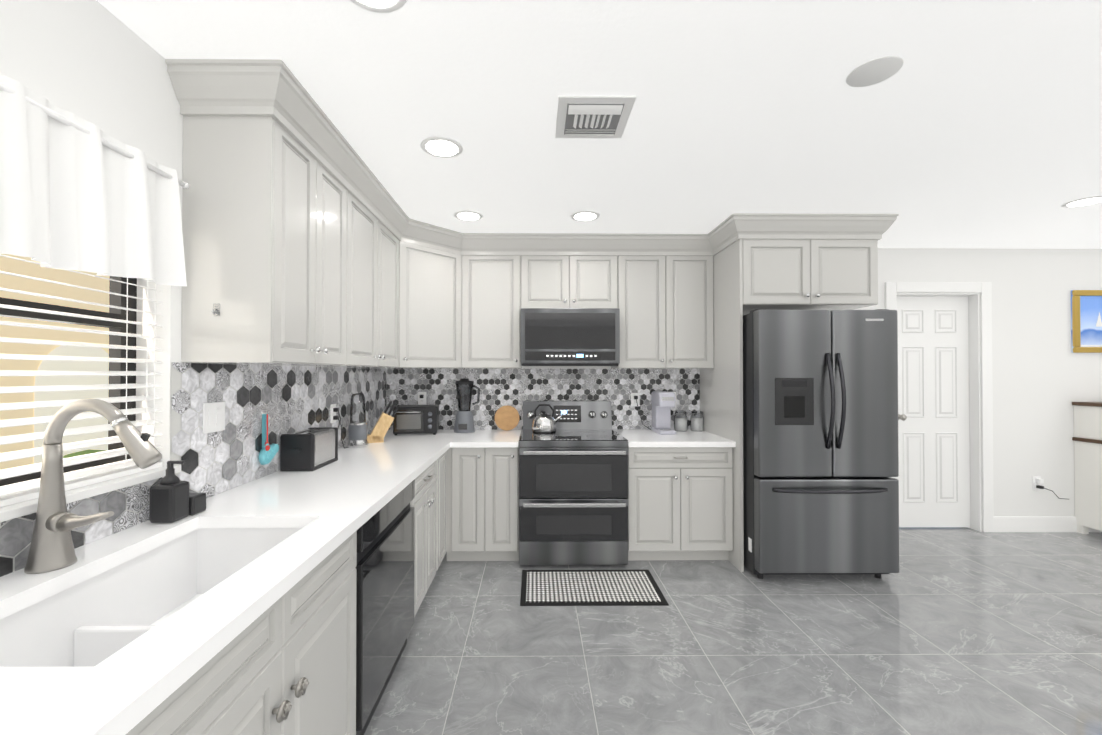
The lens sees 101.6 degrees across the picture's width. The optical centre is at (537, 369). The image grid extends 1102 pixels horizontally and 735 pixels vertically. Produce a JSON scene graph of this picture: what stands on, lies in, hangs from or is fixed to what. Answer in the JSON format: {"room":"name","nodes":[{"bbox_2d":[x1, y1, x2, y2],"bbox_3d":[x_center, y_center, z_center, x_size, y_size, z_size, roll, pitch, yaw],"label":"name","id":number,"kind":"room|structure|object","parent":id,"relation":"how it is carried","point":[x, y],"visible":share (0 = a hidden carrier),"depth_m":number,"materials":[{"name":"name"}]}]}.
{"room":"kitchen","nodes":[
{"label":"kitchen","id":0,"kind":"room"},
{"bbox_2d":[0,0,379,509],"bbox_3d":[-1.393,0.149,0.310,0.200,2.490,7.600,0,-1,0],"label":"wall","id":1,"kind":"structure","parent":0,"point":[101,66],"depth_m":1.39,"materials":[{"name":"white paint"}]},
{"bbox_2d":[0,276,136,485],"bbox_3d":[-1.434,-0.159,1.127,0.050,1.000,0.930,0,-1,0],"label":"window","id":2,"kind":"structure","parent":1,"relation":"in","point":[117,300],"depth_m":1.53,"materials":[{"name":"black metal"}]},
{"bbox_2d":[0,254,162,506],"bbox_3d":[-1.339,-0.159,1.128,0.065,0.996,0.922,0,-1,0],"label":"window blinds","id":3,"kind":"object","parent":2,"relation":"attached to","point":[14,493],"visible":0.65,"depth_m":1.30,"materials":[{"name":"white plastic"}]},
{"bbox_2d":[0,465,180,521],"bbox_3d":[-1.388,0.354,1.123,0.219,0.024,0.990,0,-1,0],"label":"window sill","id":4,"kind":"structure","parent":1,"relation":"attached to","point":[24,509],"depth_m":1.29,"materials":[{"name":"white"}]},
{"bbox_2d":[0,74,188,285],"bbox_3d":[-1.242,-0.473,1.074,0.111,0.422,1.035,0,-1,0],"label":"valance curtain","id":5,"kind":"object","parent":1,"relation":"attached to","point":[78,193],"visible":1,"depth_m":1.21,"materials":[{"name":"white fabric"}]},
{"bbox_2d":[177,67,352,366],"bbox_3d":[-1.142,-0.551,1.979,0.324,1.059,0.666,0,-1,0],"label":"upper cabinet","id":6,"kind":"object","parent":1,"relation":"attached to","point":[307,241],"depth_m":1.65,"materials":[{"name":"grey paint"}]},
{"bbox_2d":[212,304,219,315],"bbox_3d":[-1.172,-0.217,1.630,0.024,0.045,0.024,0,-1,0],"label":"hook","id":7,"kind":"object","parent":6,"relation":"attached to","point":[213,312],"visible":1,"depth_m":1.64,"materials":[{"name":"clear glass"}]},
{"bbox_2d":[0,362,699,576],"bbox_3d":[0.063,0.244,2.018,2.732,0.528,3.798,0,-1,0],"label":"tile backsplash","id":8,"kind":"structure","parent":1,"relation":"attached to","point":[289,399],"depth_m":2.39,"materials":[{"name":"grey tile"}]},
{"bbox_2d":[203,401,224,433],"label":"outlet","id":9,"kind":"object","parent":8,"relation":"attached to","point":[213,416],"depth_m":1.79,"materials":[{"name":"white plastic"}]},
{"bbox_2d":[259,413,278,464],"bbox_3d":[-1.274,0.328,2.125,0.048,0.248,0.108,0,-1,0],"label":"cups","id":10,"kind":"object","parent":8,"relation":"hanging from","point":[267,453],"visible":0.98,"depth_m":2.10,"materials":[{"name":"teal plastic"}]},
{"bbox_2d":[330,404,348,447],"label":"outlet","id":11,"kind":"object","parent":8,"relation":"attached to","point":[333,409],"depth_m":2.84,"materials":[{"name":"white plastic"}]},
{"bbox_2d":[418,392,425,404],"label":"outlet","id":12,"kind":"object","parent":8,"relation":"attached to","point":[421,395],"depth_m":3.90,"materials":[{"name":"white plastic"}]},
{"bbox_2d":[631,393,650,429],"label":"outlet","id":13,"kind":"object","parent":8,"relation":"attached to","point":[635,397],"depth_m":3.91,"materials":[{"name":"white plastic"}]},
{"bbox_2d":[347,163,400,368],"bbox_3d":[-1.148,-0.544,2.756,0.324,1.059,0.889,0,-1,0],"label":"upper cabinet","id":14,"kind":"object","parent":1,"relation":"attached to","point":[375,245],"depth_m":2.70,"materials":[{"name":"grey paint"}]},
{"bbox_2d":[97,0,1101,248],"bbox_3d":[2.688,-1.147,0.251,8.360,0.100,7.800,0,-1,0],"label":"ceiling","id":15,"kind":"structure","parent":0,"point":[973,124],"depth_m":1.83,"materials":[{"name":"white paint"}]},
{"bbox_2d":[350,0,406,12],"bbox_3d":[-0.470,-1.084,1.268,0.193,0.007,0.193,-1,-1,45],"label":"recessed light","id":16,"kind":"object","parent":15,"relation":"in","point":[379,6],"depth_m":1.33,"materials":[{"name":"white plastic"}]},
{"bbox_2d":[420,137,462,157],"bbox_3d":[-0.466,-1.075,2.188,0.193,0.007,0.193,-1,-1,45],"label":"recessed light","id":17,"kind":"object","parent":15,"relation":"in","point":[442,147],"depth_m":2.17,"materials":[{"name":"white plastic"}]},
{"bbox_2d":[454,211,482,220],"bbox_3d":[-0.483,-1.067,3.138,0.193,0.007,0.193,-1,-1,45],"label":"recessed light","id":18,"kind":"object","parent":15,"relation":"in","point":[461,215],"depth_m":3.12,"materials":[{"name":"white plastic"}]},
{"bbox_2d":[571,211,599,220],"bbox_3d":[0.332,-1.067,3.144,0.193,0.007,0.193,-1,-1,45],"label":"recessed light","id":19,"kind":"object","parent":15,"relation":"in","point":[582,215],"depth_m":3.13,"materials":[{"name":"white plastic"}]},
{"bbox_2d":[555,96,636,137],"bbox_3d":[0.235,-1.071,1.933,0.310,0.021,0.310,0,-1,0],"label":"ceiling vent","id":20,"kind":"object","parent":15,"relation":"in","point":[592,116],"visible":1,"depth_m":1.90,"materials":[{"name":"white metal"}]},
{"bbox_2d":[846,56,903,86],"bbox_3d":[1.228,-1.082,1.640,0.170,0.004,0.170,0,-1,0],"label":"ceiling speaker","id":21,"kind":"object","parent":15,"relation":"attached to","point":[874,71],"visible":1,"depth_m":1.63,"materials":[{"name":"white plastic"}]},
{"bbox_2d":[1062,195,1101,207],"bbox_3d":[3.509,-1.069,2.877,0.193,0.007,0.193,-1,-1,45],"label":"recessed light","id":22,"kind":"object","parent":15,"relation":"in","point":[1095,199],"depth_m":2.87,"materials":[{"name":"white"}]},
{"bbox_2d":[364,527,1101,734],"bbox_3d":[2.688,1.443,0.228,8.360,0.100,7.800,0,-1,0],"label":"floor","id":23,"kind":"structure","parent":0,"point":[956,631],"depth_m":2.25,"materials":[{"name":"tile"}]},
{"bbox_2d":[126,728,133,734],"bbox_3d":[-0.961,0.962,0.062,0.658,0.856,1.212,0,-1,0],"label":"base cabinet","id":24,"kind":"object","parent":23,"relation":"on","point":[131,732],"depth_m":0.70,"materials":[{"name":"grey paint"}]},
{"bbox_2d":[0,430,454,734],"bbox_3d":[-0.957,0.647,1.683,0.690,0.282,4.449,0,-1,0],"label":"countertop","id":25,"kind":"structure","parent":24,"relation":"on","point":[125,631],"depth_m":1.16,"materials":[{"name":"white stone"}]},
{"bbox_2d":[24,398,161,573],"bbox_3d":[-1.126,0.288,1.135,0.315,0.426,0.096,0,-1,4],"label":"faucet","id":26,"kind":"object","parent":25,"relation":"on","point":[52,545],"visible":1,"depth_m":1.13,"materials":[{"name":"silver metal"}]},
{"bbox_2d":[149,460,205,522],"bbox_3d":[-1.224,0.405,1.534,0.085,0.198,0.150,0,-1,0],"label":"soap dispenser","id":27,"kind":"object","parent":25,"relation":"on","point":[172,499],"visible":1,"depth_m":1.48,"materials":[{"name":"black plastic"}]},
{"bbox_2d":[280,427,337,470],"bbox_3d":[-1.205,0.419,2.383,0.165,0.185,0.312,0,-1,0],"label":"toaster","id":28,"kind":"object","parent":25,"relation":"on","point":[312,448],"visible":1,"depth_m":2.24,"materials":[{"name":"black plastic"}]},
{"bbox_2d":[347,393,367,447],"bbox_3d":[-1.213,0.340,3.030,0.136,0.356,0.136,0,-1,0],"label":"blender","id":29,"kind":"object","parent":25,"relation":"on","point":[357,433],"visible":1,"depth_m":2.99,"materials":[{"name":"silver metal"}]},
{"bbox_2d":[367,401,399,442],"bbox_3d":[-1.107,0.376,3.229,0.220,0.292,0.090,0,-1,-20],"label":"knife block","id":30,"kind":"object","parent":25,"relation":"on","point":[377,434],"visible":1,"depth_m":3.19,"materials":[{"name":"brown wood"}]},
{"bbox_2d":[393,405,438,434],"bbox_3d":[-0.985,0.411,3.653,0.340,0.225,0.275,0,-1,-8],"label":"toaster oven","id":31,"kind":"object","parent":25,"relation":"on","point":[413,419],"visible":0.94,"depth_m":3.55,"materials":[{"name":"black metal"}]},
{"bbox_2d":[355,479,414,734],"bbox_3d":[-0.939,0.980,1.965,0.612,0.854,0.707,0,-1,0],"label":"dishwasher","id":32,"kind":"object","parent":23,"relation":"on","point":[384,567],"visible":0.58,"depth_m":1.84,"materials":[{"name":"black metal"}]},
{"bbox_2d":[438,448,449,567],"bbox_3d":[-0.982,0.989,3.057,0.658,0.856,0.296,0,-1,0],"label":"base cabinet","id":33,"kind":"object","parent":23,"relation":"on","point":[444,460],"depth_m":3.15,"materials":[{"name":"grey paint"}]},
{"bbox_2d":[450,448,485,560],"bbox_3d":[-0.530,0.994,3.573,0.290,0.856,0.668,0,-1,0],"label":"base cabinet","id":34,"kind":"object","parent":23,"relation":"on","point":[467,465],"depth_m":3.24,"materials":[{"name":"grey paint"}]},
{"bbox_2d":[486,447,518,560],"bbox_3d":[-0.263,0.994,3.575,0.244,0.856,0.668,0,-1,0],"label":"base cabinet","id":35,"kind":"object","parent":23,"relation":"on","point":[502,464],"depth_m":3.24,"materials":[{"name":"grey paint"}]},
{"bbox_2d":[448,430,520,447],"bbox_3d":[-0.383,0.543,3.561,0.485,0.040,0.704,0,-1,0],"label":"countertop","id":36,"kind":"structure","parent":35,"relation":"on","point":[479,438],"depth_m":3.33,"materials":[{"name":"white stone"}]},
{"bbox_2d":[454,378,479,432],"bbox_3d":[-0.592,0.301,3.759,0.218,0.446,0.176,0,-1,0],"label":"blender","id":37,"kind":"object","parent":36,"relation":"on","point":[464,421],"visible":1,"depth_m":3.71,"materials":[{"name":"grey plastic"}]},
{"bbox_2d":[495,405,518,430],"bbox_3d":[-0.264,0.420,3.862,0.214,0.213,0.060,0,-1,0],"label":"cutting board","id":38,"kind":"object","parent":36,"relation":"on","point":[507,418],"visible":0.92,"depth_m":3.85,"materials":[{"name":"brown wood"}]},
{"bbox_2d":[519,401,627,564],"bbox_3d":[0.254,0.847,3.503,0.774,1.150,0.766,0,-1,0],"label":"range","id":39,"kind":"object","parent":23,"relation":"on","point":[573,489],"visible":0.98,"depth_m":3.19,"materials":[{"name":"black metal"}]},
{"bbox_2d":[532,404,561,432],"bbox_3d":[0.076,0.397,3.659,0.247,0.222,0.200,0,-1,0],"label":"kettle","id":40,"kind":"object","parent":39,"relation":"on","point":[544,422],"visible":1,"depth_m":3.59,"materials":[{"name":"silver metal"}]},
{"bbox_2d":[520,570,668,605],"bbox_3d":[0.338,1.413,2.926,0.890,0.007,0.480,0,-1,0],"label":"mat","id":41,"kind":"object","parent":23,"relation":"on","point":[590,588],"visible":1,"depth_m":2.89,"materials":[{"name":"black"}]},
{"bbox_2d":[628,447,732,560],"bbox_3d":[1.032,0.994,3.585,0.770,0.856,0.668,0,-1,0],"label":"base cabinet","id":42,"kind":"object","parent":23,"relation":"on","point":[680,499],"depth_m":3.25,"materials":[{"name":"grey paint"}]},
{"bbox_2d":[613,429,735,446],"bbox_3d":[1.032,0.543,3.572,0.770,0.040,0.704,0,-1,0],"label":"countertop","id":43,"kind":"structure","parent":42,"relation":"on","point":[635,437],"depth_m":3.33,"materials":[{"name":"white stone"}]},
{"bbox_2d":[651,391,675,434],"bbox_3d":[1.040,0.356,3.721,0.135,0.335,0.270,0,-1,0],"label":"coffee maker","id":44,"kind":"object","parent":43,"relation":"on","point":[663,402],"visible":1,"depth_m":3.71,"materials":[{"name":"grey plastic"}]},
{"bbox_2d":[674,410,687,430],"bbox_3d":[1.222,0.440,3.837,0.108,0.170,0.108,0,-1,0],"label":"jar","id":45,"kind":"object","parent":43,"relation":"on","point":[680,424],"visible":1,"depth_m":3.80,"materials":[{"name":"clear glass"}]},
{"bbox_2d":[690,410,703,430],"bbox_3d":[1.361,0.440,3.837,0.108,0.170,0.108,0,-1,0],"label":"jar","id":46,"kind":"object","parent":43,"relation":"on","point":[697,424],"visible":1,"depth_m":3.81,"materials":[{"name":"clear glass"}]},
{"bbox_2d":[743,309,898,578],"bbox_3d":[1.912,0.510,3.376,0.925,1.822,0.990,0,-1,0],"label":"refrigerator","id":47,"kind":"object","parent":23,"relation":"on","point":[820,446],"visible":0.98,"depth_m":2.95,"materials":[{"name":"grey metal"}]},
{"bbox_2d":[1072,402,1101,533],"bbox_3d":[5.252,0.855,3.740,1.110,1.140,0.420,0,-1,0],"label":"sideboard","id":48,"kind":"object","parent":23,"relation":"on","point":[1087,438],"visible":0.98,"depth_m":3.85,"materials":[{"name":"white paint"}]},
{"bbox_2d":[386,248,1101,515],"bbox_3d":[2.660,0.182,4.039,7.960,2.490,0.200,0,-1,0],"label":"wall","id":49,"kind":"structure","parent":0,"point":[1044,377],"depth_m":3.95,"materials":[{"name":"white paint"}]},
{"bbox_2d":[461,235,520,368],"bbox_3d":[-0.374,-0.535,3.761,0.474,1.059,0.325,0,-1,0],"label":"upper cabinet","id":50,"kind":"object","parent":49,"relation":"attached to","point":[490,264],"depth_m":3.60,"materials":[{"name":"grey paint"}]},
{"bbox_2d":[521,235,620,368],"bbox_3d":[0.253,-0.535,3.765,0.780,1.059,0.325,0,-1,0],"label":"upper cabinet","id":51,"kind":"object","parent":49,"relation":"attached to","point":[558,271],"depth_m":3.60,"materials":[{"name":"grey paint"}]},
{"bbox_2d":[521,308,619,365],"bbox_3d":[0.252,-0.247,3.713,0.774,0.450,0.421,0,-1,0],"label":"microwave","id":52,"kind":"object","parent":51,"relation":"attached to","point":[570,336],"visible":1,"depth_m":3.50,"materials":[{"name":"black metal"}]},
{"bbox_2d":[621,235,716,370],"bbox_3d":[1.029,-0.534,3.771,0.772,1.059,0.325,0,-1,0],"label":"upper cabinet","id":53,"kind":"object","parent":49,"relation":"attached to","point":[669,282],"depth_m":3.61,"materials":[{"name":"grey paint"}]},
{"bbox_2d":[897,296,969,526],"bbox_3d":[3.515,0.380,4.009,0.714,2.070,0.110,0,-1,0],"label":"interior door","id":54,"kind":"structure","parent":49,"relation":"in","point":[933,417],"depth_m":4.03,"materials":[{"name":"white wood"}]},
{"bbox_2d":[885,282,993,531],"bbox_3d":[3.515,0.332,3.995,0.930,2.190,0.138,0,-1,0],"label":"door frame","id":55,"kind":"structure","parent":49,"relation":"attached to","point":[979,294],"depth_m":3.94,"materials":[{"name":"white wood"}]},
{"bbox_2d":[994,516,1101,531],"bbox_3d":[4.540,1.359,3.935,4.199,0.134,0.014,0,-1,0],"label":"baseboard","id":56,"kind":"structure","parent":49,"relation":"attached to","point":[1035,524],"depth_m":3.93,"materials":[{"name":"white wood"}]},
{"bbox_2d":[1032,476,1063,498],"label":"outlet","id":57,"kind":"object","parent":49,"relation":"attached to","point":[1037,481],"depth_m":3.93,"materials":[{"name":"white plastic"}]},
{"bbox_2d":[1071,290,1101,352],"bbox_3d":[4.941,-0.418,3.946,0.480,0.550,0.030,0,-1,0],"label":"framed painting","id":58,"kind":"object","parent":49,"relation":"attached to","point":[1086,321],"visible":1,"depth_m":3.95,"materials":[{"name":"fabric"}]},
{"label":"outside","id":59,"kind":"structure","parent":0,"visible":0},
{"bbox_2d":[0,254,108,469],"bbox_3d":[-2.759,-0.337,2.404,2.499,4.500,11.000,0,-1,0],"label":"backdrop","id":60,"kind":"structure","parent":59,"point":[14,266],"depth_m":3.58,"materials":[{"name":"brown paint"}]}
]}

